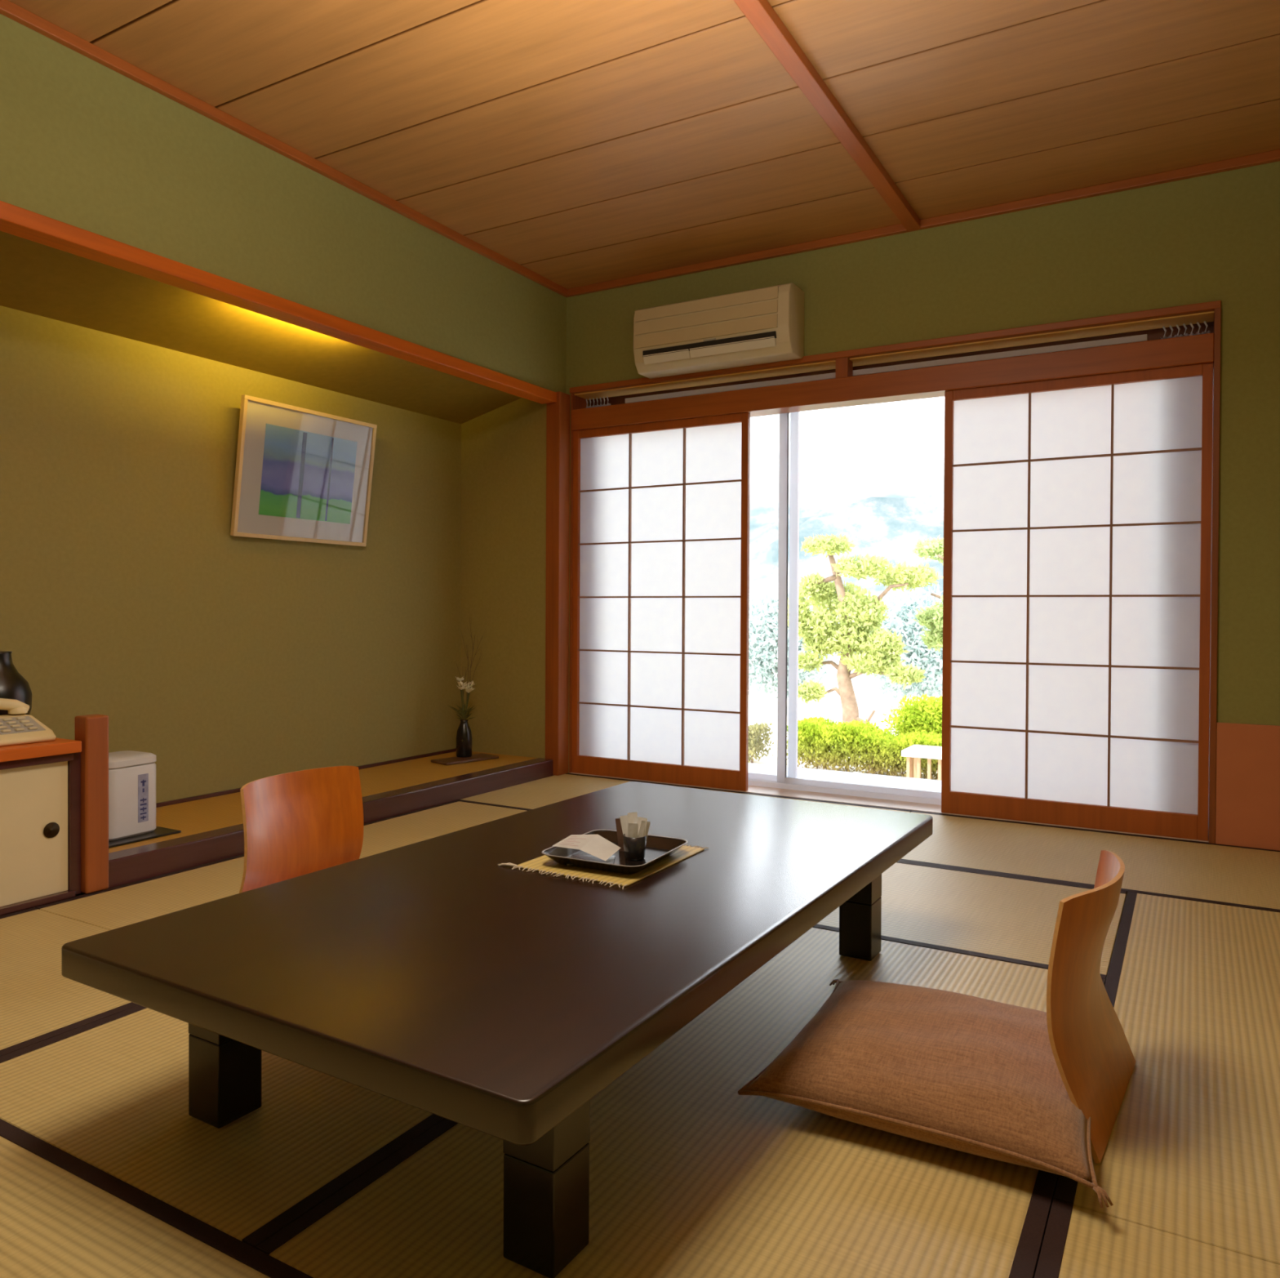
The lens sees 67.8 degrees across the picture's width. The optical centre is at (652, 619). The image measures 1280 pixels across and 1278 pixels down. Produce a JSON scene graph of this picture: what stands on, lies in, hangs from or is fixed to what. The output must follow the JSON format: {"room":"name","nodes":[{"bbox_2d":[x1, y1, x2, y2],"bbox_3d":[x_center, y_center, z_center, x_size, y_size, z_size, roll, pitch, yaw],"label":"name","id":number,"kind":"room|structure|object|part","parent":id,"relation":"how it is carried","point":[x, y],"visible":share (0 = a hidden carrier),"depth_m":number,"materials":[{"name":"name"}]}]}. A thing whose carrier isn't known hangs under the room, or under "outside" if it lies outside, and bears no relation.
{"room":"traditional dwelling","nodes":[
{"label":"traditional dwelling","id":0,"kind":"room"},
{"bbox_2d":[0,231,521,423],"bbox_3d":[-2.132,-1.204,3.092,0.581,0.196,5.178,1,1,30],"label":"ceiling","id":1,"kind":"structure","parent":0,"point":[37,278],"depth_m":3.85,"materials":[{"name":"paint"}]},
{"bbox_2d":[0,305,546,802],"bbox_3d":[-2.184,-0.317,3.108,0.731,2.450,5.385,1,1,30],"label":"wall","id":2,"kind":"structure","parent":0,"point":[128,596],"depth_m":4.19,"materials":[{"name":"green paint"}]},
{"bbox_2d":[230,394,377,546],"bbox_3d":[-1.616,-0.670,4.469,0.098,0.610,0.765,1,1,30],"label":"framed picture","id":3,"kind":"object","parent":2,"relation":"attached to","point":[302,474],"visible":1,"depth_m":4.43,"materials":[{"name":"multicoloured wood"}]},
{"bbox_2d":[258,423,357,524],"bbox_3d":[-1.611,-0.671,4.478,0.051,0.402,0.530,1,1,30],"label":"painting","id":4,"kind":"object","parent":3,"relation":"attached to","point":[308,475],"depth_m":4.46,"materials":[{"name":"paper"}]},
{"bbox_2d":[155,747,456,807],"bbox_3d":[-1.729,0.756,4.412,0.012,0.017,2.508,1,1,30],"label":"baseboard","id":5,"kind":"structure","parent":2,"relation":"attached to","point":[366,766],"depth_m":4.21,"materials":[{"name":"brown wood"}]},
{"bbox_2d":[107,757,552,888],"bbox_3d":[-1.184,0.832,4.128,0.100,0.133,2.433,1,1,30],"label":"trim","id":6,"kind":"structure","parent":2,"relation":"attached to","point":[152,860],"depth_m":3.99,"materials":[{"name":"brown wood"}]},
{"bbox_2d":[835,356,853,377],"bbox_3d":[0.901,-1.174,4.481,0.060,0.100,0.076,1,1,30],"label":"trim","id":7,"kind":"structure","parent":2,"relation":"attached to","point":[844,366],"depth_m":4.45,"materials":[{"name":"red wood"}]},
{"bbox_2d":[0,13,566,393],"bbox_3d":[-1.830,-1.507,2.968,0.120,0.595,5.265,1,1,30],"label":"wall","id":8,"kind":"structure","parent":0,"point":[84,144],"depth_m":3.43,"materials":[{"name":"green paint"}]},
{"bbox_2d":[0,200,556,404],"bbox_3d":[-1.839,-1.182,2.917,0.102,0.053,5.165,1,1,30],"label":"trim","id":9,"kind":"structure","parent":8,"relation":"attached to","point":[15,220],"depth_m":3.44,"materials":[{"name":"red wood"}]},
{"bbox_2d":[0,0,569,297],"bbox_3d":[-1.765,-1.765,2.929,0.028,0.036,5.265,1,1,30],"label":"trim","id":10,"kind":"structure","parent":8,"relation":"attached to","point":[8,9],"depth_m":3.42,"materials":[{"name":"brown wood"}]},
{"bbox_2d":[31,751,537,907],"bbox_3d":[-2.147,0.839,3.115,0.571,0.128,5.178,1,1,30],"label":"floor","id":11,"kind":"structure","parent":0,"point":[203,815],"depth_m":4.26,"materials":[{"name":"brown wood"}]},
{"bbox_2d":[108,825,181,848],"bbox_3d":[-1.930,0.769,3.365,0.300,0.008,0.370,1,1,30],"label":"tray","id":12,"kind":"object","parent":11,"relation":"on","point":[159,831],"visible":0.27,"depth_m":3.36,"materials":[{"name":"black plastic"}]},
{"bbox_2d":[108,750,156,840],"bbox_3d":[-1.909,0.624,3.398,0.187,0.280,0.202,1,1,27],"label":"appliance","id":13,"kind":"object","parent":12,"relation":"on","point":[131,773],"visible":0.72,"depth_m":3.35,"materials":[{"name":"white plastic"}]},
{"bbox_3d":[-1.909,0.500,3.398,0.186,0.032,0.202,1,1,27],"label":"lid","id":14,"kind":"part","parent":13,"relation":"part of","materials":[{"name":"white plastic"}]},
{"bbox_3d":[-1.812,0.635,3.386,0.002,0.170,0.040,1,1,27],"label":"label plate","id":15,"kind":"part","parent":13,"relation":"part of","materials":[{"name":"white plastic"}]},
{"bbox_2d":[431,752,498,764],"bbox_3d":[-1.011,0.753,5.132,0.150,0.014,0.340,1,1,44],"label":"display board","id":16,"kind":"object","parent":11,"relation":"on","point":[477,757],"visible":1,"depth_m":5.09,"materials":[{"name":"brown wood"}]},
{"bbox_2d":[456,719,471,757],"bbox_3d":[-1.026,0.645,5.174,0.086,0.200,0.086,1,1,30],"label":"vase","id":17,"kind":"object","parent":16,"relation":"on","point":[464,735],"depth_m":5.14,"materials":[{"name":"black ceramic"}]},
{"bbox_2d":[447,610,482,757],"bbox_3d":[-1.019,0.351,5.188,0.146,0.790,0.200,1,1,19],"label":"flower vase","id":18,"kind":"object","parent":16,"relation":"on","point":[464,735],"visible":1,"depth_m":5.15,"materials":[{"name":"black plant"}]},
{"bbox_2d":[8,0,1279,288],"bbox_3d":[-0.411,-1.829,2.158,4.724,0.120,5.505,1,1,30],"label":"ceiling","id":19,"kind":"structure","parent":0,"point":[579,143],"depth_m":3.25,"materials":[{"name":"brown wood"}]},
{"bbox_2d":[733,0,919,230],"bbox_3d":[-0.130,-1.746,1.981,0.062,0.038,5.235,1,1,30],"label":"trim","id":20,"kind":"structure","parent":19,"relation":"attached to","point":[761,15],"depth_m":3.19,"materials":[{"name":"brown wood"}]},
{"bbox_2d":[747,762,941,791],"bbox_3d":[0.877,1.234,5.178,3.792,0.738,0.618,1,1,30],"label":"ledge","id":21,"kind":"object","parent":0,"point":[929,784],"visible":0.03,"depth_m":5.19,"materials":[{"name":"stone"}]},
{"bbox_2d":[545,149,1279,850],"bbox_3d":[0.934,-0.488,4.545,4.724,2.795,0.400,1,1,30],"label":"wall","id":22,"kind":"structure","parent":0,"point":[1215,237],"depth_m":4.01,"materials":[{"name":"green paint"}]},
{"bbox_2d":[586,395,610,408],"bbox_3d":[-0.306,-0.215,5.280,0.165,2.021,0.036,1,1,30],"label":"curtain","id":23,"kind":"object","parent":22,"relation":"hanging from","point":[604,404],"visible":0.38,"depth_m":5.26,"materials":[{"name":"grey fabric"}]},
{"bbox_2d":[571,412,750,791],"bbox_3d":[0.019,-0.090,4.979,1.046,1.874,0.028,1,1,30],"label":"door","id":24,"kind":"structure","parent":22,"relation":"attached to","point":[660,524],"depth_m":4.96,"materials":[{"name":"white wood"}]},
{"bbox_2d":[633,282,804,378],"bbox_3d":[0.310,-1.402,4.658,0.834,0.325,0.210,1,1,30],"label":"air conditioner","id":25,"kind":"object","parent":22,"relation":"attached to","point":[765,325],"visible":1,"depth_m":4.55,"materials":[{"name":"beige plastic"}]},
{"bbox_2d":[634,285,778,348],"bbox_3d":[0.244,-1.446,4.584,0.767,0.190,0.016,1,1,30],"label":"grille","id":26,"kind":"object","parent":25,"relation":"attached to","point":[755,312],"depth_m":4.56,"materials":[{"name":"beige plastic"}]},
{"bbox_2d":[642,330,776,356],"bbox_3d":[0.262,-1.320,4.580,0.709,0.030,0.015,1,1,30],"label":"air vent","id":27,"kind":"object","parent":25,"relation":"attached to","point":[741,339],"depth_m":4.56,"materials":[{"name":"plastic"}]},
{"bbox_3d":[0.940,-1.167,4.522,2.503,0.026,0.012,1,1,30],"label":"curtain rail","id":28,"kind":"part","parent":22,"relation":"part of","materials":[{"name":"brown wood"}]},
{"bbox_2d":[747,411,1213,804],"bbox_3d":[0.980,-0.134,4.654,3.101,1.994,0.090,1,1,30],"label":"window","id":29,"kind":"structure","parent":22,"relation":"attached to","point":[791,781],"depth_m":4.80,"materials":[{"name":"white plastic"}]},
{"bbox_3d":[0.210,-0.134,5.100,1.203,1.910,0.024,1,1,30],"label":"sash","id":30,"kind":"part","parent":29,"relation":"part of","materials":[{"name":"white plastic"}]},
{"bbox_3d":[1.450,-0.120,4.356,1.868,1.910,0.024,1,1,30],"label":"sash","id":31,"kind":"part","parent":29,"relation":"part of","materials":[{"name":"glass"}]},
{"bbox_2d":[941,362,1213,840],"bbox_3d":[1.746,-0.071,3.996,1.029,1.874,0.028,1,1,30],"label":"door","id":32,"kind":"structure","parent":22,"relation":"attached to","point":[1077,567],"depth_m":3.98,"materials":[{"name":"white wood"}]},
{"bbox_2d":[1160,320,1209,338],"bbox_3d":[2.158,-0.188,3.877,0.175,2.021,0.036,1,1,30],"label":"curtain","id":33,"kind":"object","parent":22,"relation":"hanging from","point":[1204,322],"visible":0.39,"depth_m":3.86,"materials":[{"name":"grey fabric"}]},
{"bbox_3d":[-0.455,0.949,2.133,4.724,0.055,5.385,1,1,30],"label":"floor","id":34,"kind":"structure","parent":0,"visible":0},
{"bbox_2d":[0,906,139,1056],"bbox_3d":[-2.063,0.896,1.529,0.943,0.046,2.503,1,1,30],"label":"mat","id":35,"kind":"object","parent":34,"relation":"on","point":[37,1003],"visible":0.48,"depth_m":2.25,"materials":[{"name":"beige wicker"}]},
{"bbox_2d":[0,1118,313,1277],"bbox_3d":[-0.774,0.909,0.931,1.885,0.046,0.920,1,1,30],"label":"mat","id":36,"kind":"object","parent":34,"relation":"on","point":[62,1215],"visible":1,"depth_m":1.38,"materials":[{"name":"beige wicker"}]},
{"bbox_2d":[0,1004,445,1248],"bbox_3d":[-0.544,0.896,2.305,0.924,0.046,1.691,1,1,30],"label":"mat","id":37,"kind":"object","parent":34,"relation":"on","point":[110,1092],"visible":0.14,"depth_m":1.66,"materials":[{"name":"beige wicker"}]},
{"bbox_2d":[35,800,526,929],"bbox_3d":[-0.982,0.883,3.428,0.943,0.046,1.863,1,1,30],"label":"mat","id":38,"kind":"object","parent":34,"relation":"on","point":[130,903],"visible":0.29,"depth_m":3.13,"materials":[{"name":"beige wicker"}]},
{"bbox_2d":[0,713,108,915],"bbox_3d":[-2.700,0.587,2.019,0.681,0.555,2.722,1,1,30],"label":"base cabinet","id":39,"kind":"object","parent":38,"relation":"on","point":[54,794],"visible":1,"depth_m":2.92,"materials":[{"name":"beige wood"}]},
{"bbox_2d":[0,650,32,715],"bbox_3d":[-2.190,0.240,3.172,0.204,0.265,0.204,1,1,30],"label":"vase","id":40,"kind":"object","parent":39,"relation":"on","point":[13,685],"visible":0.73,"depth_m":3.15,"materials":[{"name":"black ceramic"}]},
{"bbox_2d":[0,697,56,746],"bbox_3d":[-2.001,0.311,2.893,0.206,0.130,0.259,1,1,30],"label":"telephone","id":41,"kind":"object","parent":39,"relation":"on","point":[18,727],"visible":1,"depth_m":2.93,"materials":[{"name":"beige plastic"}]},
{"bbox_3d":[-1.958,0.327,2.922,0.096,0.043,0.128,1,1,30],"label":"key panel","id":42,"kind":"part","parent":41,"relation":"part of","materials":[{"name":"beige plastic"}]},
{"bbox_3d":[-2.045,0.642,2.558,0.012,0.404,0.915,1,1,30],"label":"door","id":43,"kind":"part","parent":39,"relation":"part of","materials":[{"name":"beige wood"}]},
{"bbox_3d":[-2.461,0.433,1.823,0.043,0.025,2.621,1,1,30],"label":"shadow rail","id":44,"kind":"part","parent":39,"relation":"part of","materials":[{"name":"brown wood"}]},
{"bbox_3d":[-2.460,0.858,1.826,0.051,0.018,2.621,1,1,30],"label":"rail","id":45,"kind":"part","parent":39,"relation":"part of","materials":[{"name":"brown wood"}]},
{"bbox_3d":[-1.838,0.644,2.908,0.003,0.048,0.048,1,1,30],"label":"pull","id":46,"kind":"part","parent":39,"relation":"part of","materials":[{"name":"brown metal"}]},
{"bbox_3d":[-1.779,0.582,3.018,0.068,0.555,0.074,1,1,30],"label":"post","id":47,"kind":"part","parent":39,"relation":"part of","materials":[{"name":"red wood"}]},
{"bbox_2d":[239,765,363,893],"bbox_3d":[-0.861,0.655,2.642,0.434,0.425,0.424,1,1,29],"label":"chair","id":48,"kind":"object","parent":38,"relation":"on","point":[298,823],"visible":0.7,"depth_m":2.74,"materials":[{"name":"orange wood"}]},
{"bbox_2d":[256,927,1105,1277],"bbox_3d":[0.276,0.905,1.838,0.959,0.046,1.691,1,1,30],"label":"mat","id":49,"kind":"object","parent":34,"relation":"on","point":[691,1175],"visible":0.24,"depth_m":1.49,"materials":[{"name":"beige wicker"}]},
{"bbox_2d":[61,781,933,1277],"bbox_3d":[-0.108,0.708,2.099,0.984,0.339,1.791,1,1,31],"label":"table","id":50,"kind":"object","parent":49,"relation":"on","point":[435,975],"visible":0.85,"depth_m":1.56,"materials":[{"name":"brown paint"}]},
{"bbox_3d":[-0.762,0.735,1.698,0.087,0.287,0.087,1,1,31],"label":"leg","id":51,"kind":"part","parent":50,"relation":"part of","materials":[{"name":"black paint"}]},
{"bbox_3d":[-0.148,0.742,1.333,0.087,0.287,0.087,1,1,31],"label":"leg","id":52,"kind":"part","parent":50,"relation":"part of","materials":[{"name":"black paint"}]},
{"bbox_2d":[497,844,708,888],"bbox_3d":[-0.104,0.534,2.153,0.329,0.008,0.392,1,1,30],"label":"mat","id":53,"kind":"object","parent":50,"relation":"on","point":[544,863],"visible":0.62,"depth_m":2.04,"materials":[{"name":"wicker"}]},
{"bbox_2d":[542,828,687,873],"bbox_3d":[-0.081,0.521,2.127,0.251,0.028,0.267,1,1,27],"label":"serving tray","id":54,"kind":"object","parent":53,"relation":"on","point":[658,847],"visible":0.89,"depth_m":2.12,"materials":[{"name":"black paint"}]},
{"bbox_2d":[552,834,620,860],"bbox_3d":[-0.145,0.507,2.130,0.130,0.030,0.105,1,1,22],"label":"leaflet","id":55,"kind":"object","parent":54,"relation":"on","point":[596,845],"visible":1,"depth_m":2.12,"materials":[{"name":"white paper"}]},
{"bbox_2d":[566,854,615,864],"bbox_3d":[-0.135,0.527,2.088,0.100,0.002,0.080,0,1,1],"label":"wrapper","id":56,"kind":"object","parent":54,"relation":"on","point":[611,860],"visible":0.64,"depth_m":2.10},
{"bbox_2d":[615,817,624,850],"bbox_3d":[-0.069,0.491,2.171,0.034,0.078,0.005,0,1,-6],"label":"paper packet","id":57,"kind":"object","parent":54,"relation":"on","point":[619,828],"visible":0.45,"depth_m":2.17,"materials":[{"name":"brown paper"}]},
{"bbox_2d":[622,833,646,860],"bbox_3d":[-0.040,0.503,2.107,0.053,0.052,0.053,1,1,30],"label":"cup","id":58,"kind":"object","parent":54,"relation":"on","point":[634,848],"visible":0.92,"depth_m":2.09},
{"bbox_2d":[619,814,627,836],"bbox_3d":[-0.055,0.480,2.117,0.039,0.091,0.005,0,1,18],"label":"paper packet","id":59,"kind":"object","parent":58,"relation":"in","point":[624,819],"visible":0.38,"depth_m":2.12,"materials":[{"name":"beige paper"}]},
{"bbox_2d":[627,811,637,822],"bbox_3d":[-0.043,0.476,2.115,0.028,0.095,0.006,0,1,-7],"label":"paper packet","id":60,"kind":"object","parent":58,"relation":"in","point":[632,816],"visible":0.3,"depth_m":2.12,"materials":[{"name":"beige paper"}]},
{"bbox_2d":[627,822,638,837],"bbox_3d":[-0.044,0.485,2.093,0.023,0.076,0.010,0,1,0],"label":"paper packet","id":61,"kind":"object","parent":58,"relation":"in","point":[633,828],"visible":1,"depth_m":2.09,"materials":[{"name":"beige paper"}]},
{"bbox_2d":[637,816,647,835],"bbox_3d":[-0.027,0.480,2.104,0.032,0.088,0.005,1,1,26],"label":"paper packet","id":62,"kind":"object","parent":58,"relation":"in","point":[639,819],"visible":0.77,"depth_m":2.10,"materials":[{"name":"beige paper"}]},
{"bbox_2d":[637,820,650,837],"bbox_3d":[-0.024,0.484,2.099,0.039,0.083,0.005,0,1,-13],"label":"paper packet","id":63,"kind":"object","parent":58,"relation":"in","point":[642,829],"visible":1,"depth_m":2.10,"materials":[{"name":"beige paper"}]},
{"bbox_3d":[0.546,0.734,2.500,0.087,0.287,0.087,1,1,31],"label":"leg","id":64,"kind":"part","parent":50,"relation":"part of","materials":[{"name":"black paint"}]},
{"bbox_2d":[456,773,911,812],"bbox_3d":[0.122,0.879,4.387,1.911,0.046,0.893,1,1,30],"label":"mat","id":65,"kind":"object","parent":34,"relation":"on","point":[530,795],"visible":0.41,"depth_m":4.68,"materials":[{"name":"beige wicker"}]},
{"bbox_2d":[812,860,1126,981],"bbox_3d":[0.501,0.893,3.170,1.885,0.046,0.843,1,1,30],"label":"mat","id":66,"kind":"object","parent":34,"relation":"on","point":[1010,918],"visible":0.2,"depth_m":2.85,"materials":[{"name":"beige wicker"}]},
{"bbox_2d":[898,809,1279,911],"bbox_3d":[1.778,0.897,3.444,1.898,0.046,0.893,1,1,30],"label":"mat","id":67,"kind":"object","parent":34,"relation":"on","point":[1245,877],"visible":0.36,"depth_m":3.48,"materials":[{"name":"beige wicker"}]},
{"bbox_2d":[1034,1198,1279,1277],"bbox_3d":[0.417,0.923,0.125,0.979,0.046,2.518,1,1,30],"label":"mat","id":68,"kind":"object","parent":34,"relation":"on","point":[1078,1242],"visible":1,"depth_m":1.33,"materials":[{"name":"beige wicker"}]},
{"bbox_2d":[1053,891,1279,1264],"bbox_3d":[1.499,0.910,2.024,0.979,0.046,1.848,1,1,30],"label":"mat","id":69,"kind":"object","parent":34,"relation":"on","point":[1192,1151],"visible":0.68,"depth_m":1.84,"materials":[{"name":"beige wicker"}]},
{"bbox_2d":[1046,849,1135,1162],"bbox_3d":[0.667,0.671,1.843,0.434,0.425,0.424,1,1,34],"label":"chair","id":70,"kind":"object","parent":69,"relation":"on","point":[1095,1059],"visible":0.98,"depth_m":1.64,"materials":[{"name":"orange wood"}]},
{"bbox_2d":[737,978,1113,1207],"bbox_3d":[0.540,0.812,1.793,0.658,0.119,0.619,1,1,28],"label":"floor cushion","id":71,"kind":"object","parent":70,"relation":"on","point":[962,1072],"visible":0.92,"depth_m":1.64,"materials":[{"name":"brown fabric"}]},
{"label":"outside","id":72,"kind":"structure","parent":0,"visible":0},
{"bbox_2d":[748,653,941,779],"bbox_3d":[10.691,1.520,18.808,60.000,0.060,34.000,1,1,30],"label":"ground","id":73,"kind":"structure","parent":72,"point":[760,710],"depth_m":16.26,"materials":[{"name":"white"}]},
{"bbox_2d":[748,721,773,763],"bbox_3d":[0.585,1.279,10.434,1.400,0.548,0.728,1,1,30],"label":"hedge","id":74,"kind":"object","parent":73,"relation":"on","point":[756,744],"visible":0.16,"depth_m":10.14,"materials":[{"name":"green plant"}]},
{"bbox_2d":[748,584,839,701],"bbox_3d":[1.942,0.373,15.080,2.142,1.914,1.524,1,1,30],"label":"trees","id":75,"kind":"object","parent":73,"relation":"on","point":[763,625],"visible":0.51,"depth_m":14.74,"materials":[{"name":"blue plant"}]},
{"bbox_2d":[786,715,942,779],"bbox_3d":[2.600,1.285,9.284,2.722,0.580,0.755,1,1,30],"label":"hedge","id":76,"kind":"object","parent":73,"relation":"on","point":[821,741],"visible":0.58,"depth_m":9.40,"materials":[{"name":"green plant"}]},
{"bbox_2d":[787,533,942,723],"bbox_3d":[2.478,0.268,11.284,1.808,2.602,1.126,1,1,30],"label":"pine tree","id":77,"kind":"object","parent":73,"relation":"on","point":[860,614],"visible":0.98,"depth_m":11.19,"materials":[{"name":"green plant"}]},
{"bbox_2d":[864,582,942,709],"bbox_3d":[4.035,0.424,14.365,2.042,2.021,1.739,1,1,30],"label":"trees","id":78,"kind":"object","parent":73,"relation":"on","point":[931,660],"visible":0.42,"depth_m":14.09,"materials":[{"name":"blue plant"}]},
{"bbox_2d":[880,692,942,735],"bbox_3d":[2.917,1.164,10.005,0.964,0.774,0.709,1,1,33],"label":"bush","id":79,"kind":"object","parent":73,"relation":"on","point":[926,715],"visible":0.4,"depth_m":9.91,"materials":[{"name":"green plant"}]},
{"bbox_2d":[901,744,942,780],"bbox_3d":[2.705,1.380,8.538,0.840,0.400,0.440,1,1,30],"label":"garden bench","id":80,"kind":"object","parent":73,"relation":"on","point":[913,767],"visible":0.2,"depth_m":8.53,"materials":[{"name":"white wood"}]},
{"bbox_3d":[2.332,1.405,8.630,0.050,0.345,0.050,1,1,30],"label":"leg","id":81,"kind":"part","parent":80,"relation":"part of","materials":[{"name":"beige wood"}]},
{"bbox_3d":[2.460,1.403,8.856,0.050,0.345,0.050,1,1,30],"label":"leg","id":82,"kind":"part","parent":80,"relation":"part of","materials":[{"name":"beige wood"}]},
{"bbox_2d":[910,534,943,653],"bbox_3d":[3.600,0.271,11.317,1.199,2.599,1.041,1,1,30],"label":"pine tree","id":83,"kind":"object","parent":73,"relation":"on","point":[932,618],"visible":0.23,"depth_m":11.44,"materials":[{"name":"green plant"}]},
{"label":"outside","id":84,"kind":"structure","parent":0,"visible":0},
{"bbox_2d":[748,396,944,653],"bbox_3d":[16.234,-15.285,58.546,150.000,38.093,50.000,1,1,30],"label":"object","id":85,"kind":"structure","parent":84,"point":[872,474],"depth_m":47.09,"materials":[{"name":"white"}]}
]}

